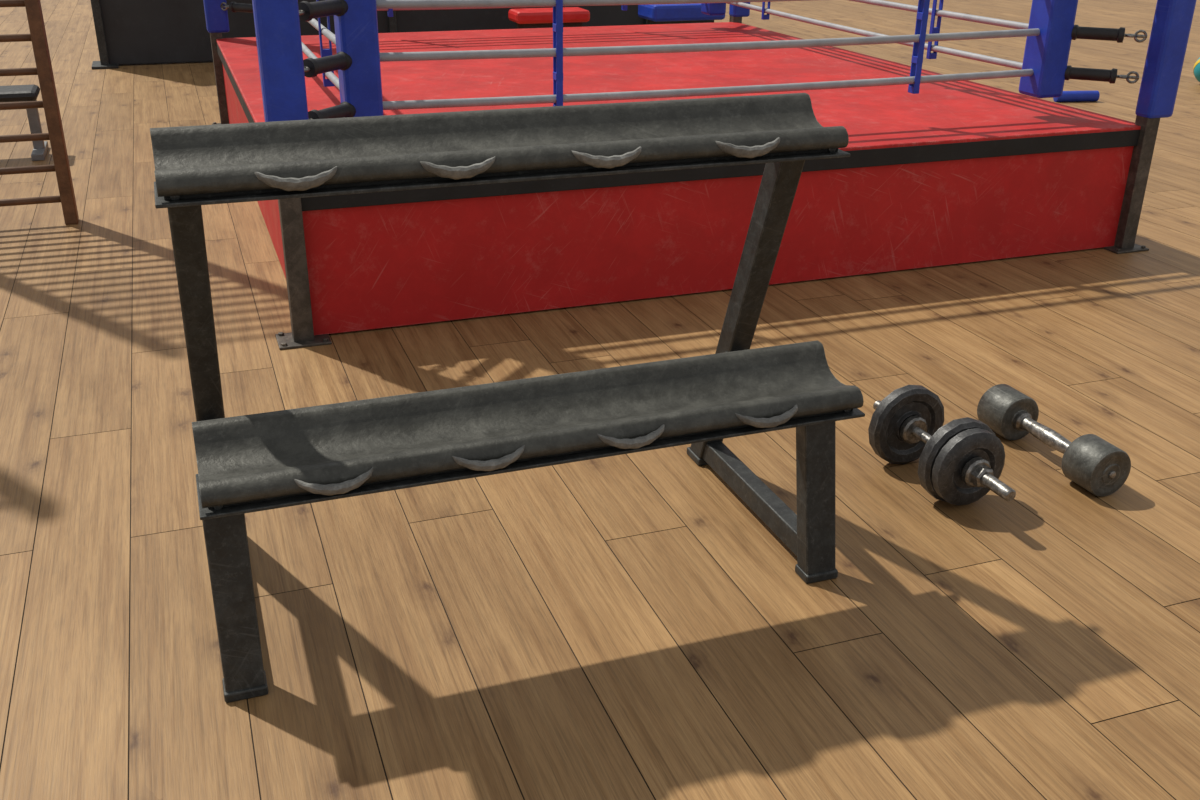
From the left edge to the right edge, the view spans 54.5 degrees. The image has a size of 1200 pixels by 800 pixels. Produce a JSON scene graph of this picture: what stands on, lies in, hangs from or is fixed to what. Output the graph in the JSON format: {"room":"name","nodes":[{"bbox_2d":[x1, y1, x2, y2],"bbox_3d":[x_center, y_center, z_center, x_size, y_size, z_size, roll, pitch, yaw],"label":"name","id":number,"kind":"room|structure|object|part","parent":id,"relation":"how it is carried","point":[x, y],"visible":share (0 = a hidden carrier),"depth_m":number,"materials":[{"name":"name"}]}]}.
{"room":"gym","nodes":[
{"label":"gym","id":0,"kind":"room"},
{"bbox_2d":[0,0,1199,799],"bbox_3d":[1.026,-2.978,10.606,23.800,0.060,28.035,-8,26,-18],"label":"floor","id":1,"kind":"structure","parent":0,"point":[624,626],"depth_m":3.04,"materials":[{"name":"brown wood"}]},
{"bbox_2d":[0,84,48,160],"bbox_3d":[-3.605,-1.675,7.034,0.450,0.400,0.390,-8,26,-18],"label":"weight bench","id":2,"kind":"object","parent":1,"relation":"on","point":[11,93],"visible":0.74,"depth_m":7.01,"materials":[{"name":"grey metal"}]},
{"bbox_3d":[-3.445,-1.661,7.104,0.060,0.280,0.060,-8,26,-18],"label":"leg","id":3,"kind":"part","parent":2,"relation":"part of","materials":[{"name":"grey metal"}]},
{"bbox_2d":[0,0,78,224],"bbox_3d":[-2.985,-2.201,5.054,0.854,3.000,0.100,-8,26,-18],"label":"bars","id":4,"kind":"object","parent":1,"relation":"on","point":[37,35],"visible":1,"depth_m":5.54,"materials":[{"name":"brown wood"}]},
{"bbox_2d":[92,61,118,69],"bbox_3d":[-4.421,-2.998,10.407,0.220,0.024,0.360,-8,26,-18],"label":"foot","id":5,"kind":"object","parent":1,"relation":"on","point":[96,64],"visible":0.76,"depth_m":10.28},
{"bbox_2d":[90,0,108,64],"bbox_3d":[-4.418,-3.861,10.039,0.070,1.900,0.240,-8,26,-18],"label":"frame post","id":6,"kind":"object","parent":5,"relation":"on","point":[95,4],"visible":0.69,"depth_m":10.21,"materials":[{"name":"black metal"}]},
{"bbox_2d":[99,0,643,64],"bbox_3d":[-1.982,-4.209,10.876,5.200,1.880,0.160,-8,26,-18],"label":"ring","id":7,"kind":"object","parent":1,"relation":"on","point":[136,31],"depth_m":10.54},
{"bbox_2d":[150,93,864,702],"bbox_3d":[-0.205,-0.112,2.760,1.491,1.133,0.800,-8,26,-18],"label":"dumbbell rack","id":8,"kind":"object","parent":1,"relation":"on","point":[250,463],"visible":1,"depth_m":2.50,"materials":[{"name":"metal"}]},
{"bbox_3d":[-0.763,0.401,2.423,0.086,0.439,0.109,-8,26,-18],"label":"leg","id":9,"kind":"part","parent":8,"relation":"part of","materials":[{"name":"black metal"}]},
{"bbox_2d":[150,93,848,196],"bbox_3d":[-0.167,-0.554,2.473,1.472,0.090,0.214,-8,26,-18],"label":"tray","id":10,"kind":"object","parent":8,"relation":"on","point":[365,154],"depth_m":2.44,"materials":[{"name":"metal"}]},
{"bbox_3d":[-0.163,-0.494,2.484,1.486,0.008,0.190,-8,26,-18],"label":"plate","id":11,"kind":"part","parent":8,"relation":"part of","materials":[{"name":"black metal"}]},
{"bbox_2d":[192,340,863,507],"bbox_3d":[-0.116,0.035,2.564,1.472,0.090,0.226,-8,26,-18],"label":"tray","id":12,"kind":"object","parent":8,"relation":"on","point":[267,459],"depth_m":2.53,"materials":[{"name":"metal"}]},
{"bbox_3d":[-0.110,0.096,2.571,1.486,0.008,0.190,-8,26,-18],"label":"plate","id":13,"kind":"part","parent":8,"relation":"part of","materials":[{"name":"black metal"}]},
{"bbox_3d":[0.530,0.220,2.857,0.096,0.439,0.109,-8,26,-18],"label":"leg","id":14,"kind":"part","parent":8,"relation":"part of","materials":[{"name":"black metal"}]},
{"bbox_2d":[508,7,589,28],"bbox_3d":[-0.439,-3.102,10.102,0.660,0.550,0.390,-8,26,-18],"label":"weight bench","id":15,"kind":"object","parent":1,"relation":"on","point":[524,18],"visible":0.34,"depth_m":9.93,"materials":[{"name":"red leather"}]},
{"bbox_3d":[-0.438,-3.234,10.043,0.594,0.060,0.060,-8,26,-18],"label":"support rail","id":16,"kind":"part","parent":15,"relation":"part of","materials":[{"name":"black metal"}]},
{"bbox_2d":[638,3,724,24],"bbox_3d":[0.726,-3.279,10.487,0.700,0.580,0.520,-8,26,-18],"label":"weight bench","id":17,"kind":"object","parent":1,"relation":"on","point":[654,13],"visible":0.3,"depth_m":10.22,"materials":[{"name":"blue leather"}]},
{"bbox_3d":[0.728,-3.388,10.438,0.630,0.060,0.060,-8,26,-18],"label":"support rail","id":18,"kind":"part","parent":17,"relation":"part of","materials":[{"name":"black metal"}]},
{"bbox_2d":[203,0,1195,349],"bbox_3d":[-0.025,-2.010,6.482,4.037,1.540,4.423,-8,26,-18],"label":"ring","id":19,"kind":"object","parent":1,"relation":"on","point":[940,169],"visible":0.91,"depth_m":5.03,"materials":[{"name":"red fabric"}]},
{"bbox_3d":[-2.562,-2.571,7.712,0.074,1.500,0.074,-8,26,-18],"label":"post","id":20,"kind":"part","parent":19,"relation":"part of","materials":[{"name":"metal"}]},
{"bbox_3d":[-1.824,-1.540,5.978,0.036,0.076,4.253,-8,26,-18],"label":"trim","id":21,"kind":"part","parent":19,"relation":"part of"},
{"bbox_3d":[-1.810,-1.289,6.098,0.030,0.490,4.213,-8,26,-18],"label":"panel","id":22,"kind":"part","parent":19,"relation":"part of","materials":[{"name":"red fabric"}]},
{"bbox_3d":[-1.104,-0.907,4.056,0.074,1.500,0.074,-8,26,-18],"label":"post","id":23,"kind":"part","parent":19,"relation":"part of","materials":[{"name":"metal"}]},
{"bbox_3d":[-1.111,-0.228,4.362,0.190,0.010,0.150,-8,26,-18],"label":"foot plate","id":24,"kind":"part","parent":19,"relation":"part of","materials":[{"name":"metal"}]},
{"bbox_3d":[0.687,-0.717,4.892,3.783,0.490,0.030,-8,26,-18],"label":"panel","id":25,"kind":"part","parent":19,"relation":"part of","materials":[{"name":"red fabric"}]},
{"bbox_3d":[0.696,-0.964,4.763,3.823,0.076,0.036,-8,26,-18],"label":"trim","id":26,"kind":"part","parent":19,"relation":"part of","materials":[{"name":"black metal"}]},
{"bbox_3d":[1.049,-3.075,8.924,0.074,1.500,0.074,-8,26,-18],"label":"post","id":27,"kind":"part","parent":19,"relation":"part of","materials":[{"name":"metal"}]},
{"bbox_3d":[2.500,-0.732,5.574,0.190,0.010,0.150,-8,26,-18],"label":"foot plate","id":28,"kind":"part","parent":19,"relation":"part of","materials":[{"name":"metal"}]},
{"bbox_3d":[2.300,-1.490,5.340,0.320,0.014,0.014,11,26,22],"label":"turnbuckle rod","id":29,"kind":"part","parent":19,"relation":"part of","materials":[{"name":"metal"}]},
{"bbox_3d":[2.302,-1.654,5.266,0.320,0.014,0.014,11,26,22],"label":"turnbuckle rod","id":30,"kind":"part","parent":19,"relation":"part of","materials":[{"name":"metal"}]},
{"bbox_3d":[2.508,-1.412,5.268,0.074,1.500,0.074,-8,26,-18],"label":"post","id":31,"kind":"part","parent":19,"relation":"part of","materials":[{"name":"metal"}]},
{"bbox_2d":[868,385,1015,504],"bbox_3d":[0.965,0.134,3.322,0.254,0.248,0.620,-8,26,-18],"label":"dumbbell","id":32,"kind":"object","parent":1,"relation":"on","point":[961,460],"visible":1,"depth_m":3.21,"materials":[{"name":"metal"}]},
{"bbox_3d":[0.910,0.074,3.454,0.248,0.248,0.048,-9,26,-20],"label":"plate","id":33,"kind":"part","parent":32,"relation":"part of","materials":[{"name":"metal"}]},
{"bbox_3d":[1.000,0.168,3.248,0.243,0.243,0.048,-9,26,-20],"label":"plate","id":34,"kind":"part","parent":32,"relation":"part of","materials":[{"name":"metal"}]},
{"bbox_3d":[1.017,0.186,3.208,0.223,0.223,0.046,-9,26,-20],"label":"plate","id":35,"kind":"part","parent":32,"relation":"part of","materials":[{"name":"metal"}]},
{"bbox_2d":[977,384,1130,496],"bbox_3d":[1.354,0.113,3.499,0.157,0.147,0.516,-8,26,-18],"label":"dumbbell","id":36,"kind":"object","parent":1,"relation":"on","point":[1093,463],"visible":0.98,"depth_m":3.42,"materials":[{"name":"metal"}]},
{"bbox_3d":[1.353,0.112,3.502,0.060,0.060,0.270,-8,26,-19],"label":"handle","id":37,"kind":"part","parent":36,"relation":"part of","materials":[{"name":"metal"}]},
{"bbox_2d":[1053,91,1099,101],"bbox_3d":[3.786,-2.414,9.251,0.354,0.083,0.083,-3,24,-7],"label":"foam roller","id":38,"kind":"object","parent":1,"relation":"on","point":[1067,96],"visible":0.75,"depth_m":9.22,"materials":[{"name":"blue plastic"}]},
{"bbox_2d":[1193,58,1199,81],"bbox_3d":[5.276,-2.859,10.039,0.280,0.280,0.280,-8,26,-18],"label":"exercise ball","id":39,"kind":"object","parent":1,"relation":"on","point":[1196,70],"visible":1,"depth_m":10.03,"materials":[{"name":"teal rubber"}]},
{"bbox_3d":[-1.997,-3.336,11.221,0.220,0.024,0.360,-8,26,-18],"label":"foot","id":40,"kind":"object","parent":1,"relation":"on","visible":0},
{"bbox_2d":[387,10,396,32],"bbox_3d":[-1.994,-4.199,10.853,0.070,1.900,0.240,-8,26,-18],"label":"frame post","id":41,"kind":"object","parent":40,"relation":"on","point":[392,25],"visible":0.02,"depth_m":11.02,"materials":[{"name":"black metal"}]}
]}

